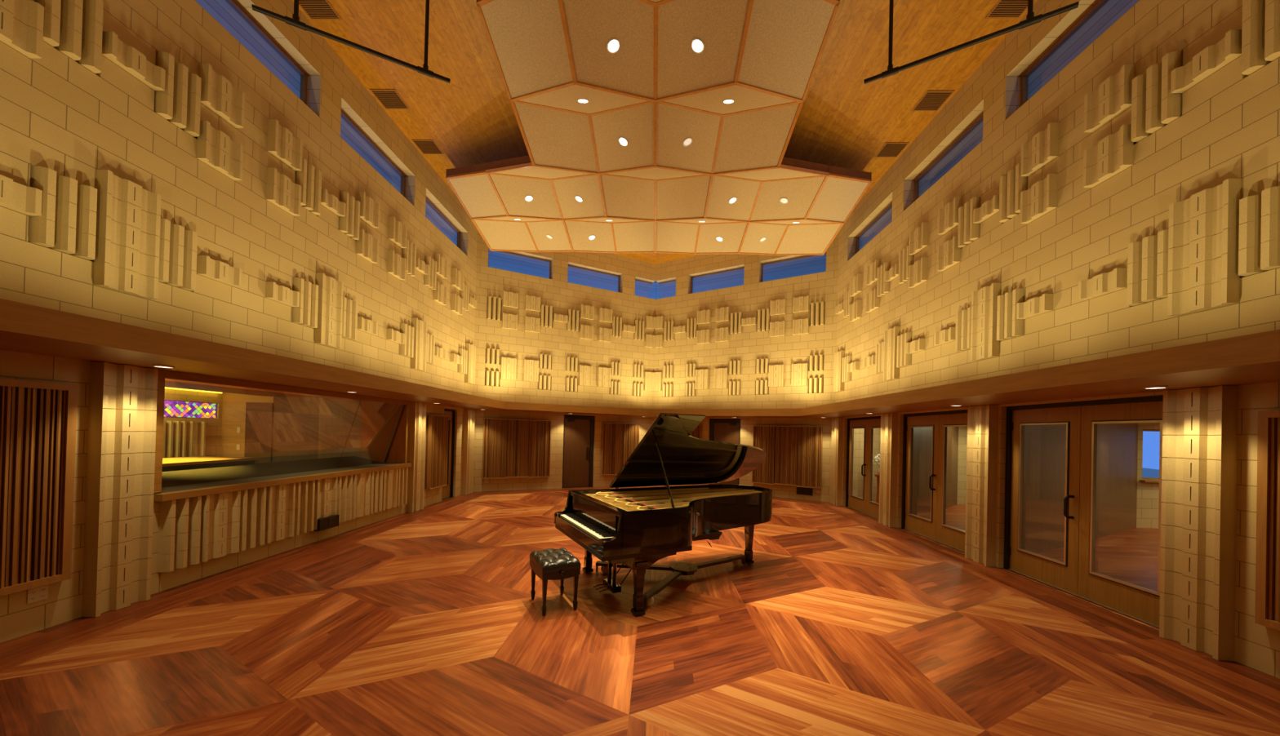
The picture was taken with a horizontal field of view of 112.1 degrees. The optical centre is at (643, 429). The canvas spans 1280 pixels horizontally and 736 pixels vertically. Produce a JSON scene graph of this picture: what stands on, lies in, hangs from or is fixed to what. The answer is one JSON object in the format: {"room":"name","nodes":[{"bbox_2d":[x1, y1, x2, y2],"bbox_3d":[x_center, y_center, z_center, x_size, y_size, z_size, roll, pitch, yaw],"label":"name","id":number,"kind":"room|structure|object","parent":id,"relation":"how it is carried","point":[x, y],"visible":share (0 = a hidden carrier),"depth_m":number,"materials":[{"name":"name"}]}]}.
{"room":"music room","nodes":[
{"label":"music room","id":0,"kind":"room"},
{"bbox_2d":[162,388,222,457],"bbox_3d":[-9.129,0.244,5.856,0.180,2.600,6.800,1,0,1],"label":"wall","id":1,"kind":"structure","parent":0,"point":[182,437],"depth_m":8.62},
{"bbox_2d":[164,400,217,418],"bbox_3d":[-9.125,-0.396,7.922,0.006,0.320,2.500,1,0,2],"label":"picture","id":2,"kind":"object","parent":1,"relation":"attached to","point":[171,408],"visible":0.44,"depth_m":8.64,"materials":[{"name":"multicoloured"}]},
{"bbox_2d":[221,392,246,457],"bbox_3d":[-8.844,0.276,9.249,0.600,2.600,0.001,1,0,2],"label":"wall","id":3,"kind":"structure","parent":0,"point":[233,407],"depth_m":9.25,"materials":[{"name":"brown wood"}]},
{"bbox_2d":[0,0,477,643],"bbox_3d":[-4.872,-2.027,3.384,0.395,7.315,16.460,1,0,2],"label":"wall","id":4,"kind":"structure","parent":0,"point":[156,174],"depth_m":4.57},
{"bbox_2d":[26,584,48,604],"bbox_3d":[-4.874,1.327,3.467,0.010,0.115,0.115,1,0,2],"label":"power outlet","id":5,"kind":"object","parent":4,"relation":"attached to","point":[36,594],"visible":0.98,"depth_m":3.46,"materials":[{"name":"beige plastic"}]},
{"bbox_2d":[30,596,35,601],"bbox_3d":[-4.872,1.353,3.438,0.003,0.028,0.034,1,0,2],"label":"socket","id":6,"kind":"object","parent":5,"relation":"attached to","point":[32,598],"depth_m":3.44,"materials":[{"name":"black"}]},
{"bbox_2d":[30,589,36,595],"bbox_3d":[-4.871,1.301,3.439,0.003,0.028,0.034,1,0,2],"label":"socket","id":7,"kind":"object","parent":5,"relation":"attached to","point":[33,592],"depth_m":3.44,"materials":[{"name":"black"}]},
{"bbox_2d":[40,593,46,598],"bbox_3d":[-4.871,1.354,3.496,0.003,0.028,0.034,1,0,2],"label":"socket","id":8,"kind":"object","parent":5,"relation":"attached to","point":[42,595],"depth_m":3.50,"materials":[{"name":"beige plastic"}]},
{"bbox_2d":[40,586,46,591],"bbox_3d":[-4.869,1.302,3.496,0.003,0.028,0.034,1,0,2],"label":"socket","id":9,"kind":"object","parent":5,"relation":"attached to","point":[42,588],"depth_m":3.50,"materials":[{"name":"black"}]},
{"bbox_2d":[0,378,77,596],"bbox_3d":[-4.856,0.428,2.222,0.073,1.630,2.796,1,0,2],"label":"slatted panel","id":10,"kind":"object","parent":4,"relation":"attached to","point":[38,420],"visible":1,"depth_m":3.42,"materials":[{"name":"brown wood"}]},
{"bbox_2d":[151,364,174,368],"bbox_3d":[-4.377,-0.572,3.928,0.139,0.016,0.139,1,0,2],"label":"recessed light","id":11,"kind":"object","parent":4,"relation":"attached to","point":[154,366],"visible":1,"depth_m":3.91,"materials":[{"name":"beige"}]},
{"bbox_2d":[164,380,319,397],"bbox_3d":[-6.632,-0.790,5.790,3.217,0.190,6.790,1,0,2],"label":"trim","id":12,"kind":"structure","parent":4,"relation":"attached to","point":[167,384],"depth_m":7.70,"materials":[{"name":"brown wood"}]},
{"bbox_2d":[0,298,505,409],"bbox_3d":[-4.271,-0.674,3.356,1.125,0.183,16.460,1,0,2],"label":"soffit","id":13,"kind":"structure","parent":4,"relation":"attached to","point":[25,328],"depth_m":3.61,"materials":[{"name":"brown wood"}]},
{"bbox_2d":[226,0,306,104],"bbox_3d":[-4.915,-4.809,5.193,0.070,0.608,2.030,1,0,2],"label":"window","id":14,"kind":"structure","parent":4,"relation":"in","point":[303,95],"depth_m":5.73,"materials":[{"name":"brown wood"}]},
{"bbox_2d":[153,369,411,501],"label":"window","id":15,"kind":"structure","parent":4,"relation":"in","point":[384,421],"depth_m":6.19,"materials":[{"name":"brown wood"}]},
{"bbox_2d":[312,514,339,531],"bbox_3d":[-4.727,1.387,6.398,0.142,0.170,0.374,1,0,2],"label":"air vent","id":16,"kind":"object","parent":4,"relation":"in","point":[332,521],"visible":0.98,"depth_m":6.36,"materials":[{"name":"black"}]},
{"bbox_2d":[195,0,457,245],"bbox_3d":[-6.101,-5.171,4.195,2.400,0.001,17.961,1,0,2],"label":"windows","id":17,"kind":"structure","parent":4,"relation":"attached to","point":[221,11],"depth_m":6.17,"materials":[{"name":"blue glass"}]},
{"bbox_2d":[341,110,405,196],"bbox_3d":[-4.847,-4.790,7.630,0.070,0.608,2.030,1,0,2],"label":"window","id":18,"kind":"structure","parent":4,"relation":"in","point":[344,116],"depth_m":7.85,"materials":[{"name":"brown wood"}]},
{"bbox_2d":[424,414,448,489],"bbox_3d":[-4.615,0.498,9.643,0.138,1.610,0.756,1,0,2],"label":"slatted panel","id":19,"kind":"object","parent":4,"relation":"attached to","point":[437,426],"visible":1,"depth_m":9.54,"materials":[{"name":"brown wood"}]},
{"bbox_2d":[425,197,460,248],"bbox_3d":[-4.779,-4.770,10.068,0.070,0.608,2.030,1,0,2],"label":"window","id":20,"kind":"structure","parent":4,"relation":"in","point":[427,201],"depth_m":10.43,"materials":[{"name":"brown wood"}]},
{"bbox_2d":[441,408,455,499],"bbox_3d":[-4.763,0.626,10.388,0.109,2.219,0.660,1,0,2],"label":"door","id":21,"kind":"structure","parent":4,"relation":"in","point":[447,491],"depth_m":10.62,"materials":[{"name":"black wood"}]},
{"bbox_2d":[246,395,273,403],"bbox_3d":[-8.218,-0.789,9.236,0.600,0.440,0.001,1,0,2],"label":"wall control header","id":22,"kind":"structure","parent":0,"point":[250,398],"depth_m":9.24,"materials":[{"name":"brown wood"}]},
{"bbox_2d":[244,402,273,463],"bbox_3d":[-8.240,0.510,9.213,0.580,2.160,0.025,1,0,2],"label":"door","id":23,"kind":"structure","parent":22,"relation":"in","point":[259,415],"depth_m":9.20,"materials":[{"name":"brown wood"}]},
{"bbox_2d":[271,396,319,462],"bbox_3d":[-6.745,0.327,9.190,3.600,2.600,0.001,1,0,2],"label":"wall","id":24,"kind":"structure","parent":0,"point":[295,420],"depth_m":9.21,"materials":[{"name":"brown wood"}]},
{"bbox_2d":[317,397,453,501],"bbox_3d":[-5.774,0.458,10.017,2.200,2.400,1.829,1,0,2],"label":"wall","id":25,"kind":"structure","parent":0,"point":[336,416],"depth_m":9.13,"materials":[{"name":"brown wood"}]},
{"bbox_2d":[472,230,656,492],"bbox_3d":[-2.161,-1.889,13.007,5.569,7.315,0.371,2,0,-28],"label":"wall","id":26,"kind":"structure","parent":0,"point":[555,340],"depth_m":12.75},
{"bbox_2d":[481,418,507,479],"bbox_3d":[-4.064,0.533,11.783,0.606,1.640,0.198,2,0,-28],"label":"slatted panel","id":27,"kind":"object","parent":26,"relation":"attached to","point":[495,430],"visible":1,"depth_m":11.78,"materials":[{"name":"brown wood"}]},
{"bbox_2d":[505,419,529,478],"bbox_3d":[-3.533,0.538,12.084,0.606,1.620,0.173,2,0,-28],"label":"slatted panel","id":28,"kind":"object","parent":26,"relation":"attached to","point":[517,430],"visible":1,"depth_m":12.05,"materials":[{"name":"brown wood"}]},
{"bbox_2d":[488,247,551,279],"bbox_3d":[-3.556,-4.723,12.406,1.802,0.608,0.070,2,0,-28],"label":"window","id":29,"kind":"structure","parent":26,"relation":"in","point":[506,252],"depth_m":12.52,"materials":[{"name":"brown wood"}]},
{"bbox_2d":[528,419,551,478],"bbox_3d":[-2.977,0.564,12.371,0.638,1.640,0.198,2,0,-28],"label":"slatted panel","id":30,"kind":"object","parent":26,"relation":"attached to","point":[540,431],"visible":0.99,"depth_m":12.36,"materials":[{"name":"brown wood"}]},
{"bbox_2d":[485,402,652,417],"bbox_3d":[-1.886,-0.548,12.428,5.569,0.183,1.125,2,0,-28],"label":"trim","id":31,"kind":"structure","parent":26,"relation":"attached to","point":[509,406],"depth_m":11.90,"materials":[{"name":"brown wood"}]},
{"bbox_2d":[488,249,655,299],"bbox_3d":[-3.298,-5.025,14.579,7.423,0.001,5.614,1,0,2],"label":"windows","id":32,"kind":"structure","parent":26,"relation":"attached to","point":[496,260],"depth_m":13.85,"materials":[{"name":"blue glass"}]},
{"bbox_2d":[562,414,594,488],"bbox_3d":[-1.999,0.674,13.133,0.994,2.199,0.110,2,0,-28],"label":"door","id":33,"kind":"structure","parent":26,"relation":"in","point":[578,433],"depth_m":13.13,"materials":[{"name":"black wood"}]},
{"bbox_2d":[568,264,620,292],"bbox_3d":[-1.567,-4.665,13.481,1.815,0.608,0.070,2,0,-28],"label":"window","id":34,"kind":"structure","parent":26,"relation":"in","point":[571,266],"depth_m":13.59,"materials":[{"name":"brown wood"}]},
{"bbox_2d":[600,422,622,475],"bbox_3d":[-0.973,0.617,13.454,0.648,1.630,0.198,2,0,-28],"label":"slatted panel","id":35,"kind":"object","parent":26,"relation":"attached to","point":[612,433],"visible":0.93,"depth_m":13.44,"materials":[{"name":"brown wood"}]},
{"bbox_2d":[622,423,639,466],"bbox_3d":[-0.414,0.633,13.756,0.616,1.630,0.198,2,0,-28],"label":"slatted panel","id":36,"kind":"object","parent":26,"relation":"attached to","point":[630,431],"visible":0.6,"depth_m":13.71,"materials":[{"name":"brown wood"}]},
{"bbox_2d":[635,279,652,284],"bbox_3d":[-0.048,-4.622,14.303,0.759,0.608,0.070,2,0,-28],"label":"window","id":37,"kind":"structure","parent":26,"relation":"in","point":[637,280],"depth_m":14.30,"materials":[{"name":"brown wood"}]},
{"bbox_2d":[0,486,1279,735],"bbox_3d":[-0.032,1.761,4.611,9.646,0.001,19.245,1,0,2],"label":"floor","id":38,"kind":"structure","parent":0,"point":[842,621],"depth_m":3.42,"materials":[{"name":"brown wood"}]},
{"bbox_2d":[529,547,581,616],"bbox_3d":[-0.885,1.483,4.265,0.370,0.508,0.570,2,0,-28],"label":"piano bench","id":39,"kind":"object","parent":38,"relation":"on","point":[548,564],"visible":1,"depth_m":4.11,"materials":[{"name":"black leather"}]},
{"bbox_2d":[529,547,581,573],"bbox_3d":[-0.880,1.281,4.266,0.370,0.103,0.500,2,0,-28],"label":"tufted cushion","id":40,"kind":"object","parent":39,"relation":"on","point":[548,561],"depth_m":4.11,"materials":[{"name":"black leather"}]},
{"bbox_2d":[582,554,754,616],"bbox_3d":[0.558,1.706,5.164,2.189,0.146,1.443,2,0,-28],"label":"trolley","id":41,"kind":"object","parent":38,"relation":"on","point":[678,569],"visible":0.91,"depth_m":5.14,"materials":[{"name":"brown metal"}]},
{"bbox_2d":[582,568,593,573],"bbox_3d":[-0.679,1.720,5.268,0.102,0.031,0.102,2,0,-28],"label":"cup","id":42,"kind":"object","parent":41,"relation":"on","point":[587,571],"depth_m":5.23,"materials":[{"name":"brown metal"}]},
{"bbox_2d":[631,608,645,616],"bbox_3d":[-0.051,1.727,4.083,0.102,0.031,0.102,2,0,-28],"label":"caster wheel","id":43,"kind":"object","parent":41,"relation":"on","point":[633,611],"depth_m":4.04,"materials":[{"name":"brown metal"}]},
{"bbox_2d":[554,413,772,612],"bbox_3d":[0.551,0.797,5.157,2.848,1.904,1.595,2,0,-28],"label":"grand piano","id":44,"kind":"object","parent":41,"relation":"on","point":[635,528],"visible":1,"depth_m":4.91,"materials":[{"name":"black wood"}]},
{"bbox_2d":[745,560,754,564],"bbox_3d":[1.410,1.776,5.781,0.102,0.031,0.102,2,0,-28],"label":"cup","id":45,"kind":"object","parent":41,"relation":"on","point":[753,562],"depth_m":5.74,"materials":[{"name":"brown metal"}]},
{"bbox_2d":[291,0,1038,264],"bbox_3d":[0.149,-5.552,4.664,9.646,0.001,19.245,1,0,2],"label":"ceiling","id":46,"kind":"structure","parent":0,"point":[843,121],"depth_m":6.70,"materials":[{"name":"brown wood"}]},
{"bbox_2d":[298,0,342,19],"bbox_3d":[-4.372,-5.648,5.720,0.430,0.014,0.430,1,0,2],"label":"ceiling vent","id":47,"kind":"object","parent":46,"relation":"in","point":[314,9],"visible":0.96,"depth_m":5.80,"materials":[{"name":"brown wood"}]},
{"bbox_2d":[251,0,450,83],"bbox_3d":[-3.187,-4.959,4.876,1.859,1.347,0.063,2,0,-28],"label":"pipe rail","id":48,"kind":"object","parent":46,"relation":"hanging from","point":[295,21],"visible":1,"depth_m":4.86,"materials":[{"name":"black metal"}]},
{"bbox_2d":[369,88,409,109],"bbox_3d":[-4.326,-5.635,7.359,0.430,0.014,0.430,1,0,2],"label":"ceiling vent","id":49,"kind":"object","parent":46,"relation":"in","point":[389,99],"visible":1,"depth_m":7.35,"materials":[{"name":"brown wood"}]},
{"bbox_2d":[411,139,444,154],"bbox_3d":[-4.291,-5.625,8.589,0.430,0.014,0.430,1,0,2],"label":"ceiling vent","id":50,"kind":"object","parent":46,"relation":"in","point":[425,146],"visible":1,"depth_m":8.58,"materials":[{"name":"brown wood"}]},
{"bbox_2d":[415,142,441,153],"bbox_3d":[-4.291,-5.625,8.589,0.388,0.014,0.380,1,0,2],"label":"grille","id":51,"kind":"object","parent":50,"relation":"attached to","point":[424,147],"depth_m":8.59,"materials":[{"name":"brown"}]},
{"bbox_2d":[445,0,871,255],"bbox_3d":[0.148,-5.043,5.066,8.509,1.013,13.045,1,0,2],"label":"ceiling panel","id":52,"kind":"object","parent":46,"relation":"in","point":[697,45],"depth_m":6.98,"materials":[{"name":"beige"}]},
{"bbox_2d":[875,142,909,157],"bbox_3d":[4.802,-5.402,8.332,0.430,0.014,0.430,1,0,2],"label":"ceiling vent","id":53,"kind":"object","parent":46,"relation":"in","point":[890,149],"visible":1,"depth_m":8.32,"materials":[{"name":"brown wood"}]},
{"bbox_2d":[911,90,955,111],"bbox_3d":[4.768,-5.412,7.103,0.430,0.014,0.430,1,0,2],"label":"ceiling vent","id":54,"kind":"object","parent":46,"relation":"in","point":[931,100],"visible":1,"depth_m":7.09,"materials":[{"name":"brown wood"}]},
{"bbox_2d":[863,0,1079,84],"bbox_3d":[3.459,-4.796,4.689,1.859,1.347,0.063,1,0,32],"label":"pipe rail","id":55,"kind":"object","parent":46,"relation":"hanging from","point":[1031,20],"visible":1,"depth_m":4.66,"materials":[{"name":"black metal"}]},
{"bbox_2d":[985,0,1034,18],"bbox_3d":[4.722,-5.425,5.463,0.430,0.014,0.430,1,0,2],"label":"ceiling vent","id":56,"kind":"object","parent":46,"relation":"in","point":[1003,9],"visible":0.88,"depth_m":5.57,"materials":[{"name":"brown wood"}]},
{"bbox_2d":[988,0,1027,16],"bbox_3d":[4.722,-5.425,5.463,0.388,0.014,0.380,1,0,2],"label":"grille","id":57,"kind":"object","parent":56,"relation":"attached to","point":[1002,8],"depth_m":5.55,"materials":[{"name":"brown"}]},
{"bbox_2d":[651,231,839,502],"bbox_3d":[2.744,-1.769,12.869,5.569,7.315,0.371,1,0,32],"label":"wall","id":58,"kind":"structure","parent":0,"point":[755,344],"depth_m":12.55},
{"bbox_2d":[658,280,675,284],"bbox_3d":[0.844,-4.600,14.277,0.759,0.608,0.070,1,0,32],"label":"window","id":59,"kind":"structure","parent":58,"relation":"in","point":[672,281],"depth_m":14.30,"materials":[{"name":"brown wood"}]},
{"bbox_2d":[690,425,702,439],"bbox_3d":[1.461,0.677,13.385,0.648,1.630,0.198,1,0,32],"label":"slatted panel","id":60,"kind":"object","parent":58,"relation":"attached to","point":[696,433],"visible":0.08,"depth_m":13.29,"materials":[{"name":"brown wood"}]},
{"bbox_2d":[690,266,744,293],"bbox_3d":[2.315,-4.570,13.372,1.815,0.608,0.070,1,0,32],"label":"window","id":61,"kind":"structure","parent":58,"relation":"in","point":[743,268],"depth_m":13.49,"materials":[{"name":"brown wood"}]},
{"bbox_2d":[708,418,740,484],"bbox_3d":[2.463,0.784,13.007,0.994,2.199,0.110,1,0,32],"label":"door","id":62,"kind":"structure","parent":58,"relation":"in","point":[723,430],"depth_m":12.98,"materials":[{"name":"black wood"}]},
{"bbox_2d":[652,408,820,417],"bbox_3d":[2.371,-0.444,12.307,5.569,0.183,1.125,1,0,32],"label":"trim","id":63,"kind":"structure","parent":58,"relation":"attached to","point":[727,413],"depth_m":11.60,"materials":[{"name":"brown wood"}]},
{"bbox_2d":[655,252,826,299],"bbox_3d":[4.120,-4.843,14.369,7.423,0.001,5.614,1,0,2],"label":"windows","id":64,"kind":"structure","parent":58,"relation":"attached to","point":[814,264],"depth_m":13.65,"materials":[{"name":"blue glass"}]},
{"bbox_2d":[751,425,775,484],"bbox_3d":[3.401,0.721,12.191,0.638,1.640,0.198,1,0,32],"label":"slatted panel","id":65,"kind":"object","parent":58,"relation":"attached to","point":[763,437],"visible":0.85,"depth_m":12.14,"materials":[{"name":"brown wood"}]},
{"bbox_2d":[773,426,798,486],"bbox_3d":[3.941,0.722,11.873,0.606,1.620,0.173,1,0,32],"label":"slatted panel","id":66,"kind":"object","parent":58,"relation":"attached to","point":[786,437],"visible":1,"depth_m":11.82,"materials":[{"name":"brown wood"}]},
{"bbox_2d":[796,487,812,495],"bbox_3d":[4.369,1.687,11.681,0.410,0.190,0.015,1,0,32],"label":"air vent","id":67,"kind":"object","parent":58,"relation":"in","point":[800,491],"visible":1,"depth_m":11.68,"materials":[{"name":"black metal"}]},
{"bbox_2d":[796,426,822,488],"bbox_3d":[4.453,0.742,11.543,0.606,1.640,0.198,1,0,32],"label":"slatted panel","id":68,"kind":"object","parent":58,"relation":"attached to","point":[810,437],"visible":1,"depth_m":11.53,"materials":[{"name":"brown wood"}]},
{"bbox_2d":[562,486,1159,631],"bbox_3d":[2.626,1.957,5.013,23.700,0.246,20.200,1,0,2],"label":"floor slab","id":69,"kind":"structure","parent":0,"point":[584,486],"depth_m":5.26,"materials":[{"name":"brown"}]},
{"bbox_2d":[852,428,880,502],"bbox_3d":[7.372,0.749,12.143,5.400,2.500,0.001,2,0,-28],"label":"wall","id":70,"kind":"structure","parent":0,"point":[859,433],"depth_m":11.23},
{"bbox_2d":[911,426,958,517],"bbox_3d":[6.783,0.719,10.039,4.510,2.500,0.001,2,-1,-43],"label":"wall","id":71,"kind":"structure","parent":0,"point":[922,437],"depth_m":9.65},
{"bbox_2d":[956,426,967,504],"bbox_3d":[9.770,0.804,11.575,2.652,2.500,0.001,1,0,-1],"label":"wall","id":72,"kind":"structure","parent":0,"point":[962,431],"depth_m":11.56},
{"bbox_2d":[844,504,1159,631],"bbox_3d":[9.603,2.029,8.618,9.357,0.001,11.000,1,0,2],"label":"floor","id":73,"kind":"structure","parent":0,"point":[1131,556],"depth_m":6.69,"materials":[{"name":"brown wood"}]},
{"bbox_2d":[874,474,879,503],"bbox_3d":[5.954,1.550,10.876,0.260,0.810,0.260,1,0,2],"label":"pedestal","id":74,"kind":"object","parent":73,"relation":"on","point":[877,476],"visible":0.31,"depth_m":10.85,"materials":[{"name":"orange wood"}]},
{"bbox_2d":[872,453,879,475],"bbox_3d":[5.948,0.881,10.886,0.352,0.528,0.274,2,0,-32],"label":"flower vase","id":75,"kind":"object","parent":74,"relation":"on","point":[877,455],"visible":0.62,"depth_m":10.86,"materials":[{"name":"beige ceramic"}]},
{"bbox_2d":[830,0,1279,679],"bbox_3d":[4.912,-1.786,3.108,0.395,7.315,16.460,1,0,2],"label":"wall","id":76,"kind":"structure","parent":0,"point":[1131,204],"depth_m":4.48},
{"bbox_2d":[845,416,880,519],"bbox_3d":[5.053,0.850,9.751,0.157,2.249,1.973,1,0,2],"label":"door","id":77,"kind":"structure","parent":76,"relation":"in","point":[865,505],"depth_m":9.87,"materials":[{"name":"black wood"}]},
{"bbox_2d":[855,202,892,253],"bbox_3d":[5.330,-4.521,9.782,0.070,0.608,2.030,1,0,2],"label":"window","id":78,"kind":"structure","parent":76,"relation":"in","point":[857,242],"depth_m":10.14,"materials":[{"name":"brown wood"}]},
{"bbox_2d":[901,409,967,553],"bbox_3d":[4.985,0.830,7.314,0.157,2.249,1.973,1,0,2],"label":"door","id":79,"kind":"structure","parent":76,"relation":"in","point":[935,529],"depth_m":7.39,"materials":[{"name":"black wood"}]},
{"bbox_2d":[914,112,983,200],"bbox_3d":[5.262,-4.541,7.345,0.070,0.608,2.030,1,0,2],"label":"window","id":80,"kind":"structure","parent":76,"relation":"in","point":[980,118],"depth_m":7.53,"materials":[{"name":"brown wood"}]},
{"bbox_2d":[858,0,1139,250],"bbox_3d":[6.337,-4.865,3.844,2.400,0.001,17.961,1,0,2],"label":"windows","id":81,"kind":"structure","parent":76,"relation":"attached to","point":[1111,11],"depth_m":5.85,"materials":[{"name":"blue glass"}]},
{"bbox_2d":[800,329,1279,417],"bbox_3d":[4.244,-0.464,3.116,1.125,0.183,16.460,1,0,2],"label":"soffit","id":82,"kind":"structure","parent":76,"relation":"attached to","point":[1253,358],"depth_m":3.60,"materials":[{"name":"brown wood"}]},
{"bbox_2d":[1020,0,1107,106],"bbox_3d":[5.193,-4.560,4.908,0.070,0.608,2.030,1,0,2],"label":"window","id":83,"kind":"structure","parent":76,"relation":"in","point":[1024,77],"depth_m":5.46,"materials":[{"name":"brown wood"}]},
{"bbox_2d":[1003,395,1164,629],"bbox_3d":[4.917,0.811,4.876,0.157,2.249,1.973,1,0,2],"label":"door","id":84,"kind":"structure","parent":76,"relation":"in","point":[1077,576],"depth_m":4.88,"materials":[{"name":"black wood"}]},
{"bbox_2d":[1142,386,1168,389],"bbox_3d":[4.377,-0.356,3.681,0.139,0.016,0.139,1,0,2],"label":"recessed light","id":85,"kind":"object","parent":76,"relation":"attached to","point":[1147,387],"visible":1,"depth_m":3.67,"materials":[{"name":"beige"}]},
{"bbox_2d":[1254,409,1279,631],"bbox_3d":[4.709,0.663,1.932,0.073,1.630,2.755,1,0,2],"label":"slatted panel","id":86,"kind":"object","parent":76,"relation":"attached to","point":[1267,614],"visible":1,"depth_m":3.25,"materials":[{"name":"brown wood"}]},
{"bbox_2d":[1022,422,1137,554],"bbox_3d":[7.637,0.722,7.494,5.896,2.500,0.001,2,0,-29],"label":"wall","id":87,"kind":"structure","parent":0,"point":[1044,446],"depth_m":7.08,"materials":[{"name":"brown wood"}]},
{"bbox_2d":[1136,422,1159,528],"bbox_3d":[12.271,0.847,8.953,4.100,2.500,0.200,1,0,2],"label":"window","id":88,"kind":"structure","parent":87,"relation":"in","point":[1148,493],"depth_m":8.90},
{"bbox_2d":[1139,429,1159,482],"bbox_3d":[11.027,0.561,8.911,1.500,1.090,0.240,1,0,2],"label":"window","id":89,"kind":"structure","parent":88,"relation":"attached to","point":[1144,479],"depth_m":8.98,"materials":[{"name":"brown wood"}]},
{"bbox_3d":[-7.118,-0.957,5.809,4.237,0.100,7.000,1,0,2],"label":"ceiling","id":90,"kind":"structure","parent":0,"visible":0},
{"bbox_2d":[164,386,222,393],"bbox_3d":[-9.046,-0.793,6.713,0.040,0.030,4.900,1,0,2],"label":"light strip","id":91,"kind":"object","parent":90,"relation":"attached to","point":[165,387],"visible":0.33,"depth_m":8.57,"materials":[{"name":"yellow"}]},
{"bbox_3d":[-7.211,1.593,5.792,4.177,0.004,7.000,1,0,2],"label":"floor","id":92,"kind":"structure","parent":0,"visible":0},
{"bbox_2d":[162,456,259,471],"bbox_3d":[-6.306,1.008,5.046,0.900,1.200,2.950,1,0,2],"label":"desk","id":93,"kind":"object","parent":92,"relation":"on","point":[194,462],"visible":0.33,"depth_m":5.88,"materials":[{"name":"brown wood"}]},
{"label":"outside","id":94,"kind":"structure","parent":0,"visible":0},
{"bbox_2d":[1142,467,1159,478],"bbox_3d":[19.879,1.737,36.395,22.000,2.100,46.100,1,0,2],"label":"ground","id":95,"kind":"structure","parent":94,"point":[1146,473],"depth_m":23.67,"materials":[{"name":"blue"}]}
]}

